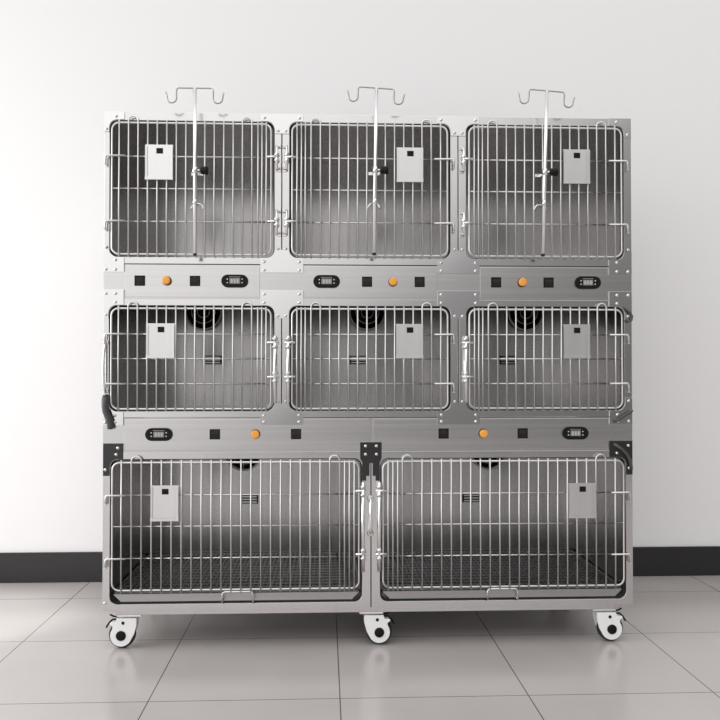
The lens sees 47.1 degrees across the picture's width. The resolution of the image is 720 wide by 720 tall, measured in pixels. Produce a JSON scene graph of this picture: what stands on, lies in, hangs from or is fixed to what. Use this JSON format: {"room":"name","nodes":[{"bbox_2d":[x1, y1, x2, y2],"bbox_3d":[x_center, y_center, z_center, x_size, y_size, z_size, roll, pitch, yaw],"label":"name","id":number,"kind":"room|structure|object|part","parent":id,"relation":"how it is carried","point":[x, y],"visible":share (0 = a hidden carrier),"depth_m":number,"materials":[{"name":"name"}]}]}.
{"room":"veterinary clinic","nodes":[
{"label":"veterinary clinic","id":0,"kind":"room"},
{"bbox_2d":[0,0,719,552],"bbox_3d":[0.122,-0.559,4.197,9.800,3.300,0.120,0,-1,-2],"label":"wall","id":1,"kind":"structure","parent":0,"point":[65,64],"depth_m":4.14,"materials":[{"name":"white paint"}]},
{"bbox_2d":[0,546,719,582],"bbox_3d":[0.125,1.016,4.109,9.800,0.147,0.012,0,-1,-2],"label":"baseboard","id":2,"kind":"structure","parent":1,"relation":"attached to","point":[15,567],"depth_m":4.04,"materials":[{"name":"black tile"}]},
{"bbox_2d":[0,575,719,719],"bbox_3d":[0.278,1.067,0.507,9.800,0.060,7.420,0,-1,-2],"label":"floor","id":3,"kind":"structure","parent":0,"point":[59,660],"depth_m":2.95,"materials":[{"name":"tile"}]},
{"bbox_2d":[106,605,625,647],"bbox_3d":[0.022,1.007,3.440,1.969,0.146,0.680,0,-1,-2],"label":"base","id":4,"kind":"object","parent":3,"relation":"on","point":[122,632],"visible":0.47,"depth_m":3.10,"materials":[{"name":"metal"}]},
{"bbox_3d":[-0.859,0.956,3.093,0.091,0.014,0.056,0,-1,-2],"label":"mounting plate","id":5,"kind":"part","parent":4,"relation":"part of","materials":[{"name":"silver metal"}]},
{"bbox_2d":[102,417,373,610],"bbox_3d":[-0.465,0.577,3.409,1.004,0.712,0.733,0,-1,-2],"label":"cage","id":6,"kind":"object","parent":4,"relation":"on","point":[199,513],"depth_m":3.10,"materials":[{"name":"metal"}]},
{"bbox_3d":[-0.915,0.369,3.057,0.073,0.120,0.003,0,-1,-2],"label":"corner plate","id":7,"kind":"part","parent":6,"relation":"part of","materials":[{"name":"black metal"}]},
{"bbox_3d":[-0.949,0.604,3.415,0.006,0.622,0.659,0,-1,-2],"label":"panel","id":8,"kind":"part","parent":6,"relation":"part of","materials":[{"name":"metal"}]},
{"bbox_2d":[101,264,281,428],"bbox_3d":[-0.638,-0.045,3.412,0.662,0.613,0.730,0,-1,-2],"label":"cage","id":9,"kind":"object","parent":6,"relation":"on","point":[180,340],"visible":0.98,"depth_m":3.09,"materials":[{"name":"metal"}]},
{"bbox_3d":[-0.942,0.024,3.051,0.020,0.200,0.027,0,-1,-2],"label":"grab handle","id":10,"kind":"part","parent":9,"relation":"part of","materials":[{"name":"silver metal"}]},
{"bbox_3d":[-0.915,0.192,3.059,0.074,0.100,0.003,0,-1,-2],"label":"corner plate","id":11,"kind":"part","parent":9,"relation":"part of","materials":[{"name":"metal"}]},
{"bbox_3d":[-0.915,-0.209,3.065,0.074,0.107,0.003,0,-1,-2],"label":"corner plate","id":12,"kind":"part","parent":9,"relation":"part of","materials":[{"name":"metal"}]},
{"bbox_3d":[-0.955,-0.069,3.424,0.006,0.542,0.659,0,-1,-2],"label":"panel","id":13,"kind":"part","parent":9,"relation":"part of","materials":[{"name":"metal"}]},
{"bbox_2d":[134,275,144,285],"bbox_3d":[-0.820,-0.295,3.070,0.038,0.038,0.005,0,-1,-2],"label":"rocker switch","id":14,"kind":"object","parent":9,"relation":"attached to","point":[139,280],"depth_m":3.07,"materials":[{"name":"black plastic"}]},
{"bbox_3d":[-0.627,-0.014,3.066,0.597,0.409,0.013,0,-1,-2],"label":"door","id":15,"kind":"part","parent":9,"relation":"part of","materials":[{"name":"silver metal"}]},
{"bbox_2d":[103,112,281,271],"bbox_3d":[-0.638,-0.622,3.423,0.658,0.598,0.726,0,-1,-2],"label":"cage","id":16,"kind":"object","parent":9,"relation":"on","point":[148,156],"visible":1,"depth_m":3.31,"materials":[{"name":"metal"}]},
{"bbox_3d":[-0.915,-0.371,3.067,0.074,0.086,0.003,0,-1,-2],"label":"corner plate","id":17,"kind":"part","parent":16,"relation":"part of","materials":[{"name":"metal"}]},
{"bbox_3d":[-0.915,-0.888,3.075,0.074,0.075,0.003,0,-1,-2],"label":"corner plate","id":18,"kind":"part","parent":16,"relation":"part of","materials":[{"name":"metal"}]},
{"bbox_3d":[-0.955,-0.640,3.433,0.006,0.533,0.659,0,-1,-2],"label":"panel","id":19,"kind":"part","parent":16,"relation":"part of","materials":[{"name":"metal"}]},
{"bbox_2d":[165,87,223,255],"bbox_3d":[-0.605,-0.689,3.034,0.216,0.617,0.076,0,-1,-2],"label":"stand","id":20,"kind":"object","parent":16,"relation":"attached to","point":[195,172],"visible":1,"depth_m":3.01,"materials":[{"name":"silver metal"}]},
{"bbox_3d":[-0.575,-0.693,3.014,0.041,0.032,0.032,0,-1,-2],"label":"clamp knob","id":21,"kind":"part","parent":20,"relation":"part of","materials":[{"name":"black plastic"}]},
{"bbox_3d":[-0.638,-0.909,3.450,0.652,0.006,0.659,0,-1,-2],"label":"ceiling panel","id":22,"kind":"part","parent":16,"relation":"part of","materials":[{"name":"metal"}]},
{"bbox_3d":[-0.652,-0.635,3.778,0.656,0.545,0.006,0,-1,-2],"label":"panel","id":23,"kind":"part","parent":16,"relation":"part of","materials":[{"name":"metal"}]},
{"bbox_2d":[260,247,302,272],"bbox_3d":[-0.293,-0.375,3.091,0.160,0.096,0.009,0,-1,-2],"label":"plate","id":24,"kind":"object","parent":16,"relation":"attached to","point":[281,261],"visible":1,"depth_m":3.09,"materials":[{"name":"metal"}]},
{"bbox_2d":[261,114,302,133],"bbox_3d":[-0.293,-0.888,3.099,0.160,0.075,0.009,0,-1,-2],"label":"plate","id":25,"kind":"object","parent":16,"relation":"attached to","point":[281,122],"visible":1,"depth_m":3.10,"materials":[{"name":"metal"}]},
{"bbox_3d":[-0.624,-0.292,3.096,0.660,0.127,0.030,0,-1,-2],"label":"control panel","id":26,"kind":"part","parent":9,"relation":"part of","materials":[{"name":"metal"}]},
{"bbox_2d":[190,276,199,285],"bbox_3d":[-0.616,-0.295,3.078,0.038,0.038,0.005,0,-1,-2],"label":"rocker switch","id":27,"kind":"object","parent":9,"relation":"attached to","point":[194,280],"depth_m":3.08,"materials":[{"name":"black plastic"}]},
{"bbox_3d":[-0.638,0.205,3.434,0.652,0.006,0.659,0,-1,-2],"label":"floor panel","id":28,"kind":"part","parent":9,"relation":"part of","materials":[{"name":"metal"}]},
{"bbox_3d":[-0.652,-0.064,3.770,0.656,0.554,0.006,0,-1,-2],"label":"panel","id":29,"kind":"part","parent":9,"relation":"part of","materials":[{"name":"metal"}]},
{"bbox_2d":[205,355,221,363],"bbox_3d":[-0.672,-0.001,3.761,0.082,0.040,0.008,0,-1,-2],"label":"air vent","id":30,"kind":"object","parent":9,"relation":"attached to","point":[207,361],"depth_m":3.76,"materials":[{"name":"black plastic"}]},
{"bbox_2d":[260,400,302,424],"bbox_3d":[-0.293,0.197,3.083,0.160,0.092,0.009,0,-1,-2],"label":"plate","id":31,"kind":"object","parent":9,"relation":"attached to","point":[281,413],"visible":1,"depth_m":3.08,"materials":[{"name":"metal"}]},
{"bbox_2d":[260,290,302,318],"bbox_3d":[-0.293,-0.209,3.089,0.160,0.107,0.009,0,-1,-2],"label":"plate","id":32,"kind":"object","parent":9,"relation":"attached to","point":[281,301],"visible":1,"depth_m":3.09,"materials":[{"name":"metal"}]},
{"bbox_2d":[210,429,219,438],"bbox_3d":[-0.541,0.277,3.073,0.038,0.038,0.005,0,-1,-2],"label":"rocker switch","id":33,"kind":"object","parent":6,"relation":"attached to","point":[214,433],"depth_m":3.07,"materials":[{"name":"black plastic"}]},
{"bbox_3d":[-0.460,0.607,3.064,0.920,0.507,0.013,0,-1,-2],"label":"door","id":34,"kind":"part","parent":6,"relation":"part of","materials":[{"name":"silver metal"}]},
{"bbox_2d":[113,560,358,602],"bbox_3d":[-0.473,0.883,3.398,0.915,0.045,0.686,0,-1,-2],"label":"drip tray","id":35,"kind":"object","parent":6,"relation":"on","point":[265,592],"depth_m":3.22,"materials":[{"name":"silver metal"}]},
{"bbox_3d":[-0.456,0.280,3.095,0.995,0.125,0.030,0,-1,-2],"label":"control panel","id":36,"kind":"part","parent":6,"relation":"part of","materials":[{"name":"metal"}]},
{"bbox_3d":[-0.471,0.918,3.431,0.987,0.006,0.659,0,-1,-2],"label":"floor panel","id":37,"kind":"part","parent":6,"relation":"part of","materials":[{"name":"metal"}]},
{"bbox_2d":[242,495,257,503],"bbox_3d":[-0.505,0.634,3.759,0.082,0.040,0.008,0,-1,-2],"label":"air vent","id":38,"kind":"object","parent":6,"relation":"attached to","point":[245,498],"depth_m":3.76,"materials":[{"name":"black plastic"}]},
{"bbox_3d":[-0.485,0.609,3.767,0.991,0.634,0.006,0,-1,-2],"label":"panel","id":39,"kind":"part","parent":6,"relation":"part of","materials":[{"name":"metal"}]},
{"bbox_2d":[291,429,300,438],"bbox_3d":[-0.239,0.277,3.086,0.038,0.038,0.005,0,-1,-2],"label":"rocker switch","id":40,"kind":"object","parent":6,"relation":"attached to","point":[295,433],"depth_m":3.08,"materials":[{"name":"black plastic"}]},
{"bbox_3d":[-0.001,0.604,3.455,0.006,0.622,0.659,0,-1,-2],"label":"panel","id":41,"kind":"part","parent":6,"relation":"part of","materials":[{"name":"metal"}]},
{"bbox_2d":[282,265,457,416],"bbox_3d":[0.025,-0.066,3.442,0.666,0.570,0.724,0,-1,-2],"label":"cage","id":42,"kind":"object","parent":6,"relation":"on","point":[363,341],"visible":1,"depth_m":3.12,"materials":[{"name":"metal"}]},
{"bbox_3d":[-0.288,-0.069,3.453,0.006,0.542,0.659,0,-1,-2],"label":"panel","id":43,"kind":"part","parent":42,"relation":"part of","materials":[{"name":"metal"}]},
{"bbox_2d":[350,356,365,363],"bbox_3d":[-0.007,0.000,3.789,0.082,0.040,0.008,0,-1,-2],"label":"air vent","id":44,"kind":"object","parent":42,"relation":"attached to","point":[351,361],"depth_m":3.79,"materials":[{"name":"black plastic"}]},
{"bbox_3d":[0.010,-0.064,3.798,0.662,0.554,0.006,0,-1,-2],"label":"panel","id":45,"kind":"part","parent":42,"relation":"part of","materials":[{"name":"metal"}]},
{"bbox_3d":[0.024,0.205,3.462,0.658,0.006,0.659,0,-1,-2],"label":"floor panel","id":46,"kind":"part","parent":42,"relation":"part of","materials":[{"name":"metal"}]},
{"bbox_2d":[362,277,371,286],"bbox_3d":[0.026,-0.295,3.106,0.038,0.038,0.005,0,-1,-2],"label":"rocker switch","id":47,"kind":"object","parent":42,"relation":"attached to","point":[366,281],"depth_m":3.10,"materials":[{"name":"black plastic"}]},
{"bbox_2d":[282,115,457,265],"bbox_3d":[0.025,-0.637,3.449,0.663,0.566,0.722,0,-1,-2],"label":"cage","id":48,"kind":"object","parent":42,"relation":"on","point":[327,160],"visible":0.99,"depth_m":3.39,"materials":[{"name":"metal"}]},
{"bbox_3d":[-0.288,-0.639,3.461,0.006,0.533,0.659,0,-1,-2],"label":"panel","id":49,"kind":"part","parent":48,"relation":"part of","materials":[{"name":"metal"}]},
{"bbox_3d":[0.010,-0.634,3.806,0.662,0.545,0.006,0,-1,-2],"label":"panel","id":50,"kind":"part","parent":48,"relation":"part of","materials":[{"name":"metal"}]},
{"bbox_3d":[0.024,-0.909,3.478,0.658,0.006,0.659,0,-1,-2],"label":"ceiling panel","id":51,"kind":"part","parent":48,"relation":"part of","materials":[{"name":"metal"}]},
{"bbox_2d":[347,86,404,254],"bbox_3d":[0.059,-0.698,3.063,0.215,0.624,0.076,0,-1,-2],"label":"stand","id":52,"kind":"object","parent":48,"relation":"attached to","point":[384,170],"visible":1,"depth_m":3.04,"materials":[{"name":"silver metal"}]},
{"bbox_3d":[0.084,-0.700,3.042,0.041,0.032,0.032,0,-1,-2],"label":"clamp knob","id":53,"kind":"part","parent":52,"relation":"part of","materials":[{"name":"black plastic"}]},
{"bbox_3d":[0.334,-0.639,3.487,0.006,0.533,0.659,0,-1,-2],"label":"panel","id":54,"kind":"part","parent":48,"relation":"part of","materials":[{"name":"metal"}]},
{"bbox_3d":[0.038,-0.013,3.095,0.593,0.409,0.013,0,-1,-2],"label":"door","id":55,"kind":"part","parent":42,"relation":"part of","materials":[{"name":"silver metal"}]},
{"bbox_3d":[0.039,-0.292,3.124,0.666,0.127,0.030,0,-1,-2],"label":"control panel","id":56,"kind":"part","parent":42,"relation":"part of","materials":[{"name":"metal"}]},
{"bbox_2d":[415,277,424,286],"bbox_3d":[0.225,-0.295,3.114,0.038,0.038,0.005,0,-1,-2],"label":"rocker switch","id":57,"kind":"object","parent":42,"relation":"attached to","point":[419,281],"depth_m":3.11,"materials":[{"name":"black plastic"}]},
{"bbox_3d":[0.334,-0.068,3.479,0.006,0.542,0.659,0,-1,-2],"label":"panel","id":58,"kind":"part","parent":42,"relation":"part of","materials":[{"name":"metal"}]},
{"bbox_3d":[0.040,0.585,3.081,0.024,0.153,0.035,0,-1,-2],"label":"pull handle","id":59,"kind":"part","parent":6,"relation":"part of","materials":[{"name":"silver metal"}]},
{"bbox_2d":[360,442,381,480],"bbox_3d":[0.041,0.381,3.094,0.081,0.144,0.009,0,-1,-2],"label":"plate","id":60,"kind":"object","parent":6,"relation":"attached to","point":[370,452],"visible":1,"depth_m":3.10,"materials":[{"name":"black metal"}]},
{"bbox_3d":[0.018,0.944,3.442,1.880,0.020,0.678,0,-1,-2],"label":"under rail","id":61,"kind":"part","parent":4,"relation":"part of","materials":[{"name":"metal"}]},
{"bbox_3d":[0.042,0.957,3.131,0.091,0.014,0.056,0,-1,-2],"label":"mounting plate","id":62,"kind":"part","parent":4,"relation":"part of","materials":[{"name":"silver metal"}]},
{"bbox_2d":[371,416,632,607],"bbox_3d":[0.525,0.578,3.455,0.997,0.712,0.726,0,-1,-2],"label":"cage","id":63,"kind":"object","parent":4,"relation":"on","point":[496,511],"visible":0.99,"depth_m":3.14,"materials":[{"name":"metal"}]},
{"bbox_2d":[439,428,448,438],"bbox_3d":[0.315,0.277,3.110,0.038,0.038,0.005,0,-1,-2],"label":"rocker switch","id":64,"kind":"object","parent":63,"relation":"attached to","point":[443,432],"depth_m":3.11,"materials":[{"name":"black plastic"}]},
{"bbox_2d":[462,494,479,501],"bbox_3d":[0.513,0.635,3.802,0.082,0.040,0.008,0,-1,-2],"label":"air vent","id":65,"kind":"object","parent":63,"relation":"attached to","point":[465,497],"depth_m":3.80,"materials":[{"name":"black plastic"}]},
{"bbox_3d":[0.510,0.610,3.810,0.993,0.634,0.006,0,-1,-2],"label":"panel","id":66,"kind":"part","parent":63,"relation":"part of","materials":[{"name":"metal"}]},
{"bbox_3d":[0.524,0.918,3.473,0.989,0.006,0.659,0,-1,-2],"label":"floor panel","id":67,"kind":"part","parent":63,"relation":"part of","materials":[{"name":"metal"}]},
{"bbox_2d":[381,558,621,599],"bbox_3d":[0.530,0.884,3.440,0.917,0.045,0.686,0,-1,-2],"label":"drip tray","id":68,"kind":"object","parent":63,"relation":"on","point":[524,590],"depth_m":3.25,"materials":[{"name":"silver metal"}]},
{"bbox_3d":[0.539,0.281,3.137,0.997,0.125,0.030,0,-1,-2],"label":"control panel","id":69,"kind":"part","parent":63,"relation":"part of","materials":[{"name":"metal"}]},
{"bbox_3d":[0.543,0.607,3.107,0.922,0.508,0.013,0,-1,-2],"label":"door","id":70,"kind":"part","parent":63,"relation":"part of","materials":[{"name":"silver metal"}]},
{"bbox_2d":[518,428,527,437],"bbox_3d":[0.616,0.278,3.122,0.038,0.038,0.005,0,-1,-2],"label":"rocker switch","id":71,"kind":"object","parent":63,"relation":"attached to","point":[522,432],"depth_m":3.12,"materials":[{"name":"black plastic"}]},
{"bbox_2d":[458,266,632,423],"bbox_3d":[0.691,-0.051,3.471,0.666,0.600,0.726,0,-1,-2],"label":"cage","id":72,"kind":"object","parent":63,"relation":"on","point":[538,341],"visible":1,"depth_m":3.14,"materials":[{"name":"metal"}]},
{"bbox_2d":[437,291,478,318],"bbox_3d":[0.372,-0.208,3.117,0.160,0.107,0.009,0,-1,-2],"label":"plate","id":73,"kind":"object","parent":72,"relation":"attached to","point":[458,303],"visible":1,"depth_m":3.12,"materials":[{"name":"metal"}]},
{"bbox_2d":[437,400,479,424],"bbox_3d":[0.372,0.197,3.111,0.160,0.092,0.009,0,-1,-2],"label":"plate","id":74,"kind":"object","parent":72,"relation":"attached to","point":[457,413],"visible":1,"depth_m":3.11,"materials":[{"name":"metal"}]},
{"bbox_2d":[491,277,500,286],"bbox_3d":[0.516,-0.294,3.126,0.038,0.038,0.005,0,-1,-2],"label":"rocker switch","id":75,"kind":"object","parent":72,"relation":"attached to","point":[495,281],"depth_m":3.12,"materials":[{"name":"black plastic"}]},
{"bbox_2d":[500,356,514,363],"bbox_3d":[0.688,0.000,3.819,0.082,0.040,0.008,0,-1,-2],"label":"air vent","id":76,"kind":"object","parent":72,"relation":"attached to","point":[501,361],"depth_m":3.82,"materials":[{"name":"black plastic"}]},
{"bbox_3d":[0.675,-0.063,3.826,0.662,0.554,0.006,0,-1,-2],"label":"panel","id":77,"kind":"part","parent":72,"relation":"part of","materials":[{"name":"metal"}]},
{"bbox_3d":[0.690,0.206,3.490,0.658,0.006,0.659,0,-1,-2],"label":"floor panel","id":78,"kind":"part","parent":72,"relation":"part of","materials":[{"name":"metal"}]},
{"bbox_2d":[458,117,631,274],"bbox_3d":[0.691,-0.621,3.479,0.664,0.598,0.726,0,-1,-2],"label":"cage","id":79,"kind":"object","parent":72,"relation":"on","point":[588,224],"visible":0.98,"depth_m":3.16,"materials":[{"name":"metal"}]},
{"bbox_2d":[437,248,478,273],"bbox_3d":[0.372,-0.375,3.119,0.160,0.096,0.009,0,-1,-2],"label":"plate","id":80,"kind":"object","parent":79,"relation":"attached to","point":[457,262],"visible":1,"depth_m":3.12,"materials":[{"name":"metal"}]},
{"bbox_2d":[437,116,478,135],"bbox_3d":[0.372,-0.887,3.127,0.160,0.075,0.009,0,-1,-2],"label":"plate","id":81,"kind":"object","parent":79,"relation":"attached to","point":[457,125],"visible":1,"depth_m":3.13,"materials":[{"name":"metal"}]},
{"bbox_3d":[0.675,-0.634,3.835,0.662,0.545,0.006,0,-1,-2],"label":"panel","id":82,"kind":"part","parent":79,"relation":"part of","materials":[{"name":"metal"}]},
{"bbox_3d":[0.690,-0.908,3.506,0.658,0.006,0.659,0,-1,-2],"label":"ceiling panel","id":83,"kind":"part","parent":79,"relation":"part of","materials":[{"name":"metal"}]},
{"bbox_2d":[518,89,574,255],"bbox_3d":[0.694,-0.697,3.090,0.215,0.624,0.076,0,-1,-2],"label":"stand","id":84,"kind":"object","parent":79,"relation":"attached to","point":[553,171],"visible":1,"depth_m":3.06,"materials":[{"name":"silver metal"}]},
{"bbox_3d":[0.715,-0.699,3.068,0.041,0.032,0.032,0,-1,-2],"label":"clamp knob","id":85,"kind":"part","parent":84,"relation":"part of","materials":[{"name":"black plastic"}]},
{"bbox_3d":[1.000,-0.639,3.516,0.006,0.533,0.659,0,-1,-2],"label":"panel","id":86,"kind":"part","parent":79,"relation":"part of","materials":[{"name":"metal"}]},
{"bbox_3d":[0.993,-0.887,3.156,0.088,0.075,0.003,0,-1,-2],"label":"corner plate","id":87,"kind":"part","parent":79,"relation":"part of","materials":[{"name":"metal"}]},
{"bbox_3d":[0.993,-0.369,3.148,0.088,0.086,0.003,0,-1,-2],"label":"corner plate","id":88,"kind":"part","parent":79,"relation":"part of","materials":[{"name":"metal"}]},
{"bbox_3d":[0.704,-0.291,3.152,0.666,0.127,0.030,0,-1,-2],"label":"control panel","id":89,"kind":"part","parent":72,"relation":"part of","materials":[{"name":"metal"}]},
{"bbox_3d":[0.705,-0.013,3.123,0.592,0.409,0.013,0,-1,-2],"label":"door","id":90,"kind":"part","parent":72,"relation":"part of","materials":[{"name":"silver metal"}]},
{"bbox_2d":[544,277,553,287],"bbox_3d":[0.717,-0.294,3.135,0.038,0.038,0.005,0,-1,-2],"label":"rocker switch","id":91,"kind":"object","parent":72,"relation":"attached to","point":[548,281],"depth_m":3.13,"materials":[{"name":"black plastic"}]},
{"bbox_3d":[1.000,-0.068,3.507,0.006,0.542,0.659,0,-1,-2],"label":"panel","id":92,"kind":"part","parent":72,"relation":"part of","materials":[{"name":"metal"}]},
{"bbox_3d":[0.993,0.194,3.140,0.088,0.100,0.003,0,-1,-2],"label":"corner plate","id":93,"kind":"part","parent":72,"relation":"part of","materials":[{"name":"metal"}]},
{"bbox_3d":[0.993,-0.208,3.146,0.088,0.107,0.003,0,-1,-2],"label":"corner plate","id":94,"kind":"part","parent":72,"relation":"part of","materials":[{"name":"metal"}]},
{"bbox_3d":[1.003,0.605,3.498,0.006,0.622,0.659,0,-1,-2],"label":"panel","id":95,"kind":"part","parent":63,"relation":"part of","materials":[{"name":"metal"}]},
{"bbox_3d":[0.993,0.371,3.138,0.088,0.128,0.003,0,-1,-2],"label":"corner plate","id":96,"kind":"part","parent":63,"relation":"part of","materials":[{"name":"black metal"}]},
{"bbox_3d":[0.929,0.957,3.169,0.091,0.014,0.056,0,-1,-2],"label":"mounting plate","id":97,"kind":"part","parent":4,"relation":"part of","materials":[{"name":"silver metal"}]}
]}

